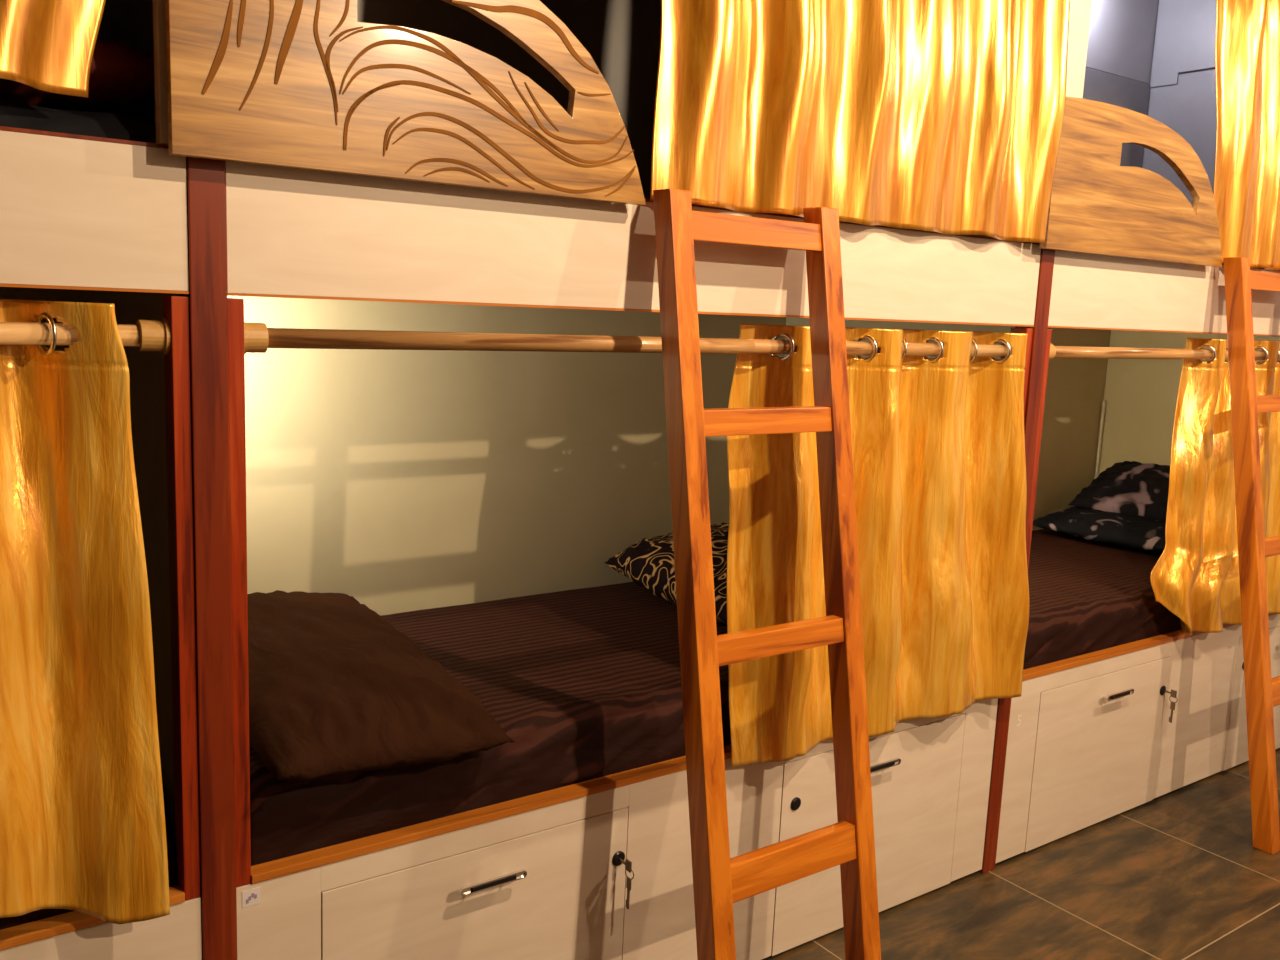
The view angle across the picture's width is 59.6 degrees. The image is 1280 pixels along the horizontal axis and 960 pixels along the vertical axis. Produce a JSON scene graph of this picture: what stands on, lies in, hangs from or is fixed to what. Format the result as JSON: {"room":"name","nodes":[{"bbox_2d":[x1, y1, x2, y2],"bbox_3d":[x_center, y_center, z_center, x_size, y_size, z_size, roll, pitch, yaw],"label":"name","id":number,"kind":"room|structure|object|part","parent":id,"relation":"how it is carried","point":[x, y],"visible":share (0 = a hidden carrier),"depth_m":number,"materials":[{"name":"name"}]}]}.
{"room":"dormitory","nodes":[
{"label":"dormitory","id":0,"kind":"room"},
{"bbox_2d":[0,67,1145,615],"bbox_3d":[-0.672,-0.366,2.753,6.660,2.740,0.100,-4,11,-36],"label":"wall","id":1,"kind":"structure","parent":0,"point":[392,481],"depth_m":2.92,"materials":[{"name":"beige paint"}]},
{"bbox_2d":[357,0,660,198],"bbox_3d":[-0.307,-1.131,2.806,1.958,1.205,0.011,-4,11,-36],"label":"lining","id":2,"kind":"object","parent":1,"relation":"attached to","point":[622,37],"visible":0.02,"depth_m":2.94,"materials":[{"name":"black"}]},
{"bbox_2d":[1094,400,1105,478],"bbox_3d":[1.888,-0.089,4.599,0.014,0.480,0.014,-4,11,-36],"label":"cable conduit","id":3,"kind":"object","parent":1,"relation":"attached to","point":[1103,401],"visible":0.66,"depth_m":4.58,"materials":[{"name":"beige"}]},
{"bbox_2d":[1083,67,1149,167],"bbox_3d":[1.265,-1.080,3.966,1.814,0.880,0.011,-4,11,-36],"label":"lining","id":4,"kind":"object","parent":1,"relation":"attached to","point":[1099,86],"visible":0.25,"depth_m":4.33,"materials":[{"name":"grey"}]},
{"bbox_2d":[1086,0,1158,83],"bbox_3d":[1.282,-1.677,3.870,1.834,0.320,0.006,-4,11,-36],"label":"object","id":5,"kind":"structure","parent":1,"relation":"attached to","point":[1121,32],"depth_m":4.28,"materials":[{"name":"grey paint"}]},
{"bbox_2d":[762,748,1279,959],"bbox_3d":[0.946,1.304,1.555,7.700,0.050,4.400,-4,11,-36],"label":"floor","id":6,"kind":"structure","parent":0,"point":[1178,874],"depth_m":2.89,"materials":[{"name":"tile"}]},
{"bbox_2d":[0,855,201,959],"bbox_3d":[-1.737,0.887,1.559,1.946,0.526,0.932,-4,11,-36],"label":"base cabinet","id":7,"kind":"object","parent":6,"relation":"on","point":[75,935],"visible":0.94,"depth_m":1.67,"materials":[{"name":"beige laminate"}]},
{"bbox_2d":[0,825,174,929],"bbox_3d":[-1.736,0.577,1.532,1.884,0.122,0.859,-4,11,-36],"label":"mattress","id":8,"kind":"object","parent":7,"relation":"on","point":[7,922],"visible":0.05,"depth_m":1.65,"materials":[{"name":"brown fabric"}]},
{"bbox_3d":[-1.491,0.957,1.223,1.946,0.508,0.018,-4,11,-36],"label":"panel","id":9,"kind":"part","parent":7,"relation":"part of","materials":[{"name":"beige laminate"}]},
{"bbox_2d":[153,0,250,959],"bbox_3d":[-0.633,-0.190,1.656,0.145,2.735,0.059,-4,11,-36],"label":"post","id":10,"kind":"object","parent":6,"relation":"on","point":[204,362],"visible":0.67,"depth_m":1.67,"materials":[{"name":"brown wood"}]},
{"bbox_2d":[0,318,170,354],"bbox_3d":[-1.456,-0.155,1.067,1.897,0.053,0.053,-4,11,-36],"label":"curtain rod","id":11,"kind":"object","parent":10,"relation":"attached to","point":[146,335],"visible":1,"depth_m":1.54,"materials":[{"name":"brown wood"}]},
{"bbox_2d":[0,299,169,923],"bbox_3d":[-1.105,0.221,1.355,0.962,0.891,0.150,-4,11,-36],"label":"curtain","id":12,"kind":"object","parent":11,"relation":"hanging from","point":[83,828],"visible":0.96,"depth_m":1.58,"materials":[{"name":"gold fabric"}]},
{"bbox_2d":[136,318,170,354],"bbox_3d":[-0.703,-0.207,1.609,0.038,0.053,0.053,-4,11,-36],"label":"socket","id":13,"kind":"object","parent":11,"relation":"attached to","point":[151,335],"depth_m":1.59,"materials":[{"name":"brown wood"}]},
{"bbox_2d":[0,126,188,293],"bbox_3d":[-1.690,-0.379,1.371,1.946,0.204,0.887,-4,11,-36],"label":"bunk","id":14,"kind":"object","parent":10,"relation":"attached to","point":[82,212],"visible":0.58,"depth_m":1.51,"materials":[{"name":"beige laminate"}]},
{"bbox_2d":[0,98,155,142],"bbox_3d":[-1.682,-0.421,1.382,1.910,0.226,0.863,-4,11,-36],"label":"mattress","id":15,"kind":"object","parent":14,"relation":"on","point":[15,113],"visible":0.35,"depth_m":1.52,"materials":[{"name":"black fabric"}]},
{"bbox_2d":[0,36,154,111],"bbox_3d":[-0.952,-0.623,1.711,0.500,0.133,0.300,10,12,42],"label":"folded blanket","id":16,"kind":"object","parent":15,"relation":"on","point":[121,78],"visible":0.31,"depth_m":1.60,"materials":[{"name":"red fabric"}]},
{"bbox_3d":[-0.593,-1.006,1.521,0.145,1.079,0.028,-4,11,-36],"label":"post","id":17,"kind":"part","parent":10,"relation":"part of","materials":[{"name":"beige laminate"}]},
{"bbox_2d":[244,322,1011,358],"bbox_3d":[0.166,-0.268,2.233,1.897,0.053,0.053,-4,11,-36],"label":"curtain rod","id":18,"kind":"object","parent":10,"relation":"attached to","point":[257,337],"visible":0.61,"depth_m":1.93,"materials":[{"name":"brown wood"}]},
{"bbox_2d":[244,322,268,353],"bbox_3d":[-0.588,-0.215,1.691,0.038,0.053,0.053,-4,11,-36],"label":"socket","id":19,"kind":"object","parent":18,"relation":"attached to","point":[256,335],"depth_m":1.68,"materials":[{"name":"brown wood"}]},
{"bbox_2d":[727,324,1028,766],"bbox_3d":[0.577,0.118,2.577,0.946,0.924,0.152,-4,11,-36],"label":"curtain","id":20,"kind":"object","parent":18,"relation":"hanging from","point":[938,443],"visible":0.81,"depth_m":2.54,"materials":[{"name":"gold fabric"}]},
{"bbox_2d":[225,161,1040,326],"bbox_3d":[-0.068,-0.491,2.536,1.946,0.204,0.887,-4,11,-36],"label":"bunk","id":21,"kind":"object","parent":10,"relation":"attached to","point":[303,233],"visible":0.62,"depth_m":1.93,"materials":[{"name":"beige laminate"}]},
{"bbox_2d":[165,0,645,204],"bbox_3d":[-0.317,-0.645,1.741,0.799,0.356,0.043,-4,11,-36],"label":"panel","id":22,"kind":"object","parent":21,"relation":"attached to","point":[299,84],"visible":1,"depth_m":1.69,"materials":[{"name":"brown wood"}]},
{"bbox_3d":[-1.389,-1.352,0.892,1.838,0.053,0.053,-4,11,-36],"label":"curtain rod","id":23,"kind":"object","parent":10,"relation":"attached to","visible":0},
{"bbox_2d":[0,0,105,97],"bbox_3d":[-1.089,-0.948,1.153,0.985,0.942,0.134,-4,11,-36],"label":"curtain","id":24,"kind":"object","parent":23,"relation":"hanging from","point":[46,45],"visible":1,"depth_m":1.44,"materials":[{"name":"gold fabric"}]},
{"bbox_3d":[0.231,-1.464,2.056,1.862,0.053,0.053,-4,11,-36],"label":"curtain rod","id":25,"kind":"object","parent":10,"relation":"attached to","visible":0},
{"bbox_2d":[650,0,1069,242],"bbox_3d":[0.504,-1.031,2.305,1.170,0.999,0.134,-4,11,-36],"label":"curtain","id":26,"kind":"object","parent":25,"relation":"hanging from","point":[940,116],"visible":0.99,"depth_m":2.28,"materials":[{"name":"gold fabric"}]},
{"bbox_2d":[172,699,997,959],"bbox_3d":[-0.115,0.774,2.724,1.946,0.526,0.932,-4,11,-36],"label":"base cabinet","id":27,"kind":"object","parent":6,"relation":"on","point":[539,876],"visible":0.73,"depth_m":2.23,"materials":[{"name":"beige laminate"}]},
{"bbox_2d":[246,893,256,903],"bbox_3d":[-0.623,0.670,1.791,0.017,0.015,0.001,-4,11,-36],"label":"print","id":28,"kind":"object","parent":27,"relation":"attached to","point":[251,898],"depth_m":1.79,"materials":[{"name":"purple"}]},
{"bbox_3d":[-0.291,0.898,2.088,0.625,0.462,0.018,-4,11,-36],"label":"door","id":29,"kind":"part","parent":27,"relation":"part of","materials":[{"name":"beige laminate"}]},
{"bbox_2d":[249,582,730,865],"bbox_3d":[-0.115,0.446,2.692,1.888,0.159,0.861,-4,11,-36],"label":"mattress","id":30,"kind":"object","parent":27,"relation":"on","point":[585,683],"visible":0.39,"depth_m":2.26,"materials":[{"name":"brown fabric"}]},
{"bbox_2d":[247,590,514,781],"bbox_3d":[-0.622,0.367,2.175,0.424,0.186,0.799,-4,11,-35],"label":"pillow","id":31,"kind":"object","parent":30,"relation":"on","point":[335,688],"visible":0.83,"depth_m":1.96,"materials":[{"name":"brown fabric"}]},
{"bbox_2d":[604,522,728,624],"bbox_3d":[0.260,0.240,3.009,0.458,0.199,0.621,-3,11,-33],"label":"pillow","id":32,"kind":"object","parent":30,"relation":"on","point":[649,563],"visible":0.27,"depth_m":2.96,"materials":[{"name":"black fabric"}]},
{"bbox_3d":[-0.274,0.733,2.040,0.136,0.023,0.034,-4,11,-36],"label":"handle","id":33,"kind":"part","parent":27,"relation":"part of","materials":[{"name":"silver metal"}]},
{"bbox_2d":[619,858,633,908],"bbox_3d":[-0.029,0.800,2.217,0.009,0.103,0.042,-6,12,-42],"label":"key","id":34,"kind":"object","parent":27,"relation":"hanging from","point":[628,864],"visible":1,"depth_m":2.21,"materials":[{"name":"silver metal"}]},
{"bbox_3d":[0.560,0.839,2.699,0.626,0.462,0.018,-4,11,-36],"label":"door","id":35,"kind":"part","parent":27,"relation":"part of","materials":[{"name":"beige laminate"}]},
{"bbox_3d":[0.557,0.675,2.637,0.136,0.023,0.034,-4,11,-36],"label":"handle","id":36,"kind":"part","parent":27,"relation":"part of","materials":[{"name":"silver metal"}]},
{"bbox_2d":[653,188,880,959],"bbox_3d":[0.258,0.316,2.117,0.420,1.668,0.344,-4,11,-36],"label":"ladder","id":37,"kind":"object","parent":6,"relation":"on","point":[720,881],"visible":1,"depth_m":2.07,"materials":[{"name":"brown wood"}]},
{"bbox_3d":[0.107,0.327,2.009,0.048,1.668,0.344,-4,11,-36],"label":"rail","id":38,"kind":"part","parent":37,"relation":"part of","materials":[{"name":"brown wood"}]},
{"bbox_3d":[0.409,0.306,2.226,0.048,1.668,0.344,-4,11,-36],"label":"rail","id":39,"kind":"part","parent":37,"relation":"part of","materials":[{"name":"brown wood"}]},
{"bbox_2d":[979,0,1091,872],"bbox_3d":[0.993,-0.303,2.824,0.136,2.735,0.059,-4,11,-36],"label":"post","id":40,"kind":"object","parent":6,"relation":"on","point":[1039,336],"visible":0.35,"depth_m":2.80,"materials":[{"name":"beige red-brown mahogany wood"}]},
{"bbox_2d":[784,235,1015,358],"bbox_3d":[0.733,-0.626,3.125,0.040,2.212,0.864,-4,11,-36],"label":"partition panel","id":41,"kind":"object","parent":40,"relation":"attached to","point":[790,321],"visible":0.02,"depth_m":3.08,"materials":[{"name":"beige paint"}]},
{"bbox_3d":[0.700,-0.033,3.228,0.040,1.006,0.838,-4,11,-36],"label":"panel","id":42,"kind":"part","parent":41,"relation":"part of","materials":[{"name":"beige paint"}]},
{"bbox_3d":[1.033,-1.119,2.689,0.135,1.079,0.028,-4,11,-36],"label":"post","id":43,"kind":"part","parent":40,"relation":"part of","materials":[{"name":"beige laminate"}]},
{"bbox_2d":[1048,250,1279,335],"bbox_3d":[1.472,-0.598,3.642,1.743,0.204,0.887,-4,11,-36],"label":"bunk","id":44,"kind":"object","parent":40,"relation":"attached to","point":[1095,291],"visible":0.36,"depth_m":3.03,"materials":[{"name":"beige laminate"}]},
{"bbox_2d":[1039,97,1221,266],"bbox_3d":[1.306,-0.760,2.908,0.831,0.360,0.042,-4,11,-36],"label":"panel","id":45,"kind":"object","parent":44,"relation":"attached to","point":[1099,205],"visible":0.99,"depth_m":2.83,"materials":[{"name":"brown wood"}]},
{"bbox_2d":[1049,343,1279,360],"bbox_3d":[1.706,-0.375,3.339,1.697,0.053,0.053,-4,11,-36],"label":"curtain rod","id":46,"kind":"object","parent":40,"relation":"attached to","point":[1055,351],"visible":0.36,"depth_m":3.07,"materials":[{"name":"brown wood"}]},
{"bbox_2d":[1049,343,1055,359],"bbox_3d":[1.034,-0.328,2.856,0.038,0.053,0.053,-4,11,-36],"label":"socket","id":47,"kind":"object","parent":46,"relation":"attached to","point":[1052,354],"depth_m":2.85,"materials":[{"name":"brown wood"}]},
{"bbox_2d":[1150,338,1279,634],"bbox_3d":[1.871,0.012,3.499,0.910,0.893,0.143,-4,11,-36],"label":"curtain","id":48,"kind":"object","parent":46,"relation":"hanging from","point":[1195,577],"visible":0.7,"depth_m":3.41,"materials":[{"name":"gold fabric"}]},
{"bbox_3d":[1.767,-1.571,3.160,1.652,0.053,0.053,-4,11,-36],"label":"curtain rod","id":49,"kind":"object","parent":40,"relation":"attached to","visible":0},
{"bbox_2d":[1213,0,1279,270],"bbox_3d":[1.972,-1.134,3.360,0.900,0.997,0.131,-4,11,-36],"label":"curtain","id":50,"kind":"object","parent":49,"relation":"hanging from","point":[1246,192],"visible":0.97,"depth_m":3.18,"materials":[{"name":"gold fabric"}]},
{"bbox_2d":[995,614,1279,863],"bbox_3d":[1.424,0.667,3.830,1.743,0.526,0.932,-4,11,-36],"label":"base cabinet","id":51,"kind":"object","parent":6,"relation":"on","point":[1092,739],"visible":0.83,"depth_m":3.30,"materials":[{"name":"beige laminate"}]},
{"bbox_3d":[1.336,0.785,3.257,0.650,0.462,0.018,-4,11,-36],"label":"door","id":52,"kind":"part","parent":51,"relation":"part of","materials":[{"name":"beige laminate"}]},
{"bbox_2d":[1023,529,1180,669],"bbox_3d":[1.427,0.344,3.802,1.694,0.149,0.859,-4,11,-36],"label":"mattress","id":53,"kind":"object","parent":51,"relation":"on","point":[1085,596],"visible":0.4,"depth_m":3.37,"materials":[{"name":"brown fabric"}]},
{"bbox_2d":[1033,507,1165,552],"bbox_3d":[1.859,0.177,4.142,0.459,0.111,0.660,-5,12,-40],"label":"pillow","id":54,"kind":"object","parent":53,"relation":"on","point":[1125,530],"visible":0.44,"depth_m":4.06,"materials":[{"name":"black fabric"}]},
{"bbox_2d":[1068,461,1169,521],"bbox_3d":[1.970,0.052,4.200,0.332,0.193,0.580,-5,11,-39],"label":"pillow","id":55,"kind":"object","parent":54,"relation":"on","point":[1135,488],"visible":0.48,"depth_m":4.22,"materials":[{"name":"black fabric"}]},
{"bbox_3d":[1.372,0.619,3.222,0.136,0.023,0.034,-4,11,-36],"label":"handle","id":56,"kind":"part","parent":51,"relation":"part of","materials":[{"name":"silver metal"}]},
{"bbox_2d":[1164,690,1177,722],"bbox_3d":[1.609,0.686,3.393,0.009,0.103,0.042,-6,12,-42],"label":"key","id":57,"kind":"object","parent":51,"relation":"hanging from","point":[1173,693],"visible":1,"depth_m":3.39,"materials":[{"name":"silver metal"}]},
{"bbox_3d":[2.135,0.730,3.831,0.455,0.462,0.018,-4,11,-36],"label":"door","id":58,"kind":"part","parent":51,"relation":"part of","materials":[{"name":"beige laminate"}]},
{"bbox_2d":[1223,257,1279,854],"bbox_3d":[1.898,0.202,3.295,0.420,1.668,0.344,-4,11,-36],"label":"ladder","id":59,"kind":"object","parent":6,"relation":"on","point":[1262,691],"visible":1,"depth_m":3.17,"materials":[{"name":"brown wood"}]},
{"bbox_3d":[2.437,-0.404,3.862,0.118,2.735,0.059,-4,11,-36],"label":"post","id":60,"kind":"object","parent":6,"relation":"on","visible":0},
{"bbox_2d":[1098,330,1279,475],"bbox_3d":[2.149,-0.099,4.274,0.025,0.912,0.842,-4,11,-36],"label":"partition panel","id":61,"kind":"object","parent":60,"relation":"attached to","point":[1140,395],"visible":0.22,"depth_m":4.44,"materials":[{"name":"beige paint"}]},
{"bbox_2d":[1142,0,1279,336],"bbox_3d":[3.272,-0.222,2.908,0.100,2.740,4.300,-4,11,-36],"label":"wall","id":62,"kind":"structure","parent":0,"point":[1187,107],"depth_m":4.31,"materials":[{"name":"grey paint"}]},
{"bbox_2d":[1151,0,1215,87],"bbox_3d":[2.279,-1.656,4.054,0.011,0.335,0.857,-4,11,-36],"label":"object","id":63,"kind":"structure","parent":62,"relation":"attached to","point":[1186,29],"depth_m":4.30,"materials":[{"name":"grey paint"}]}
]}

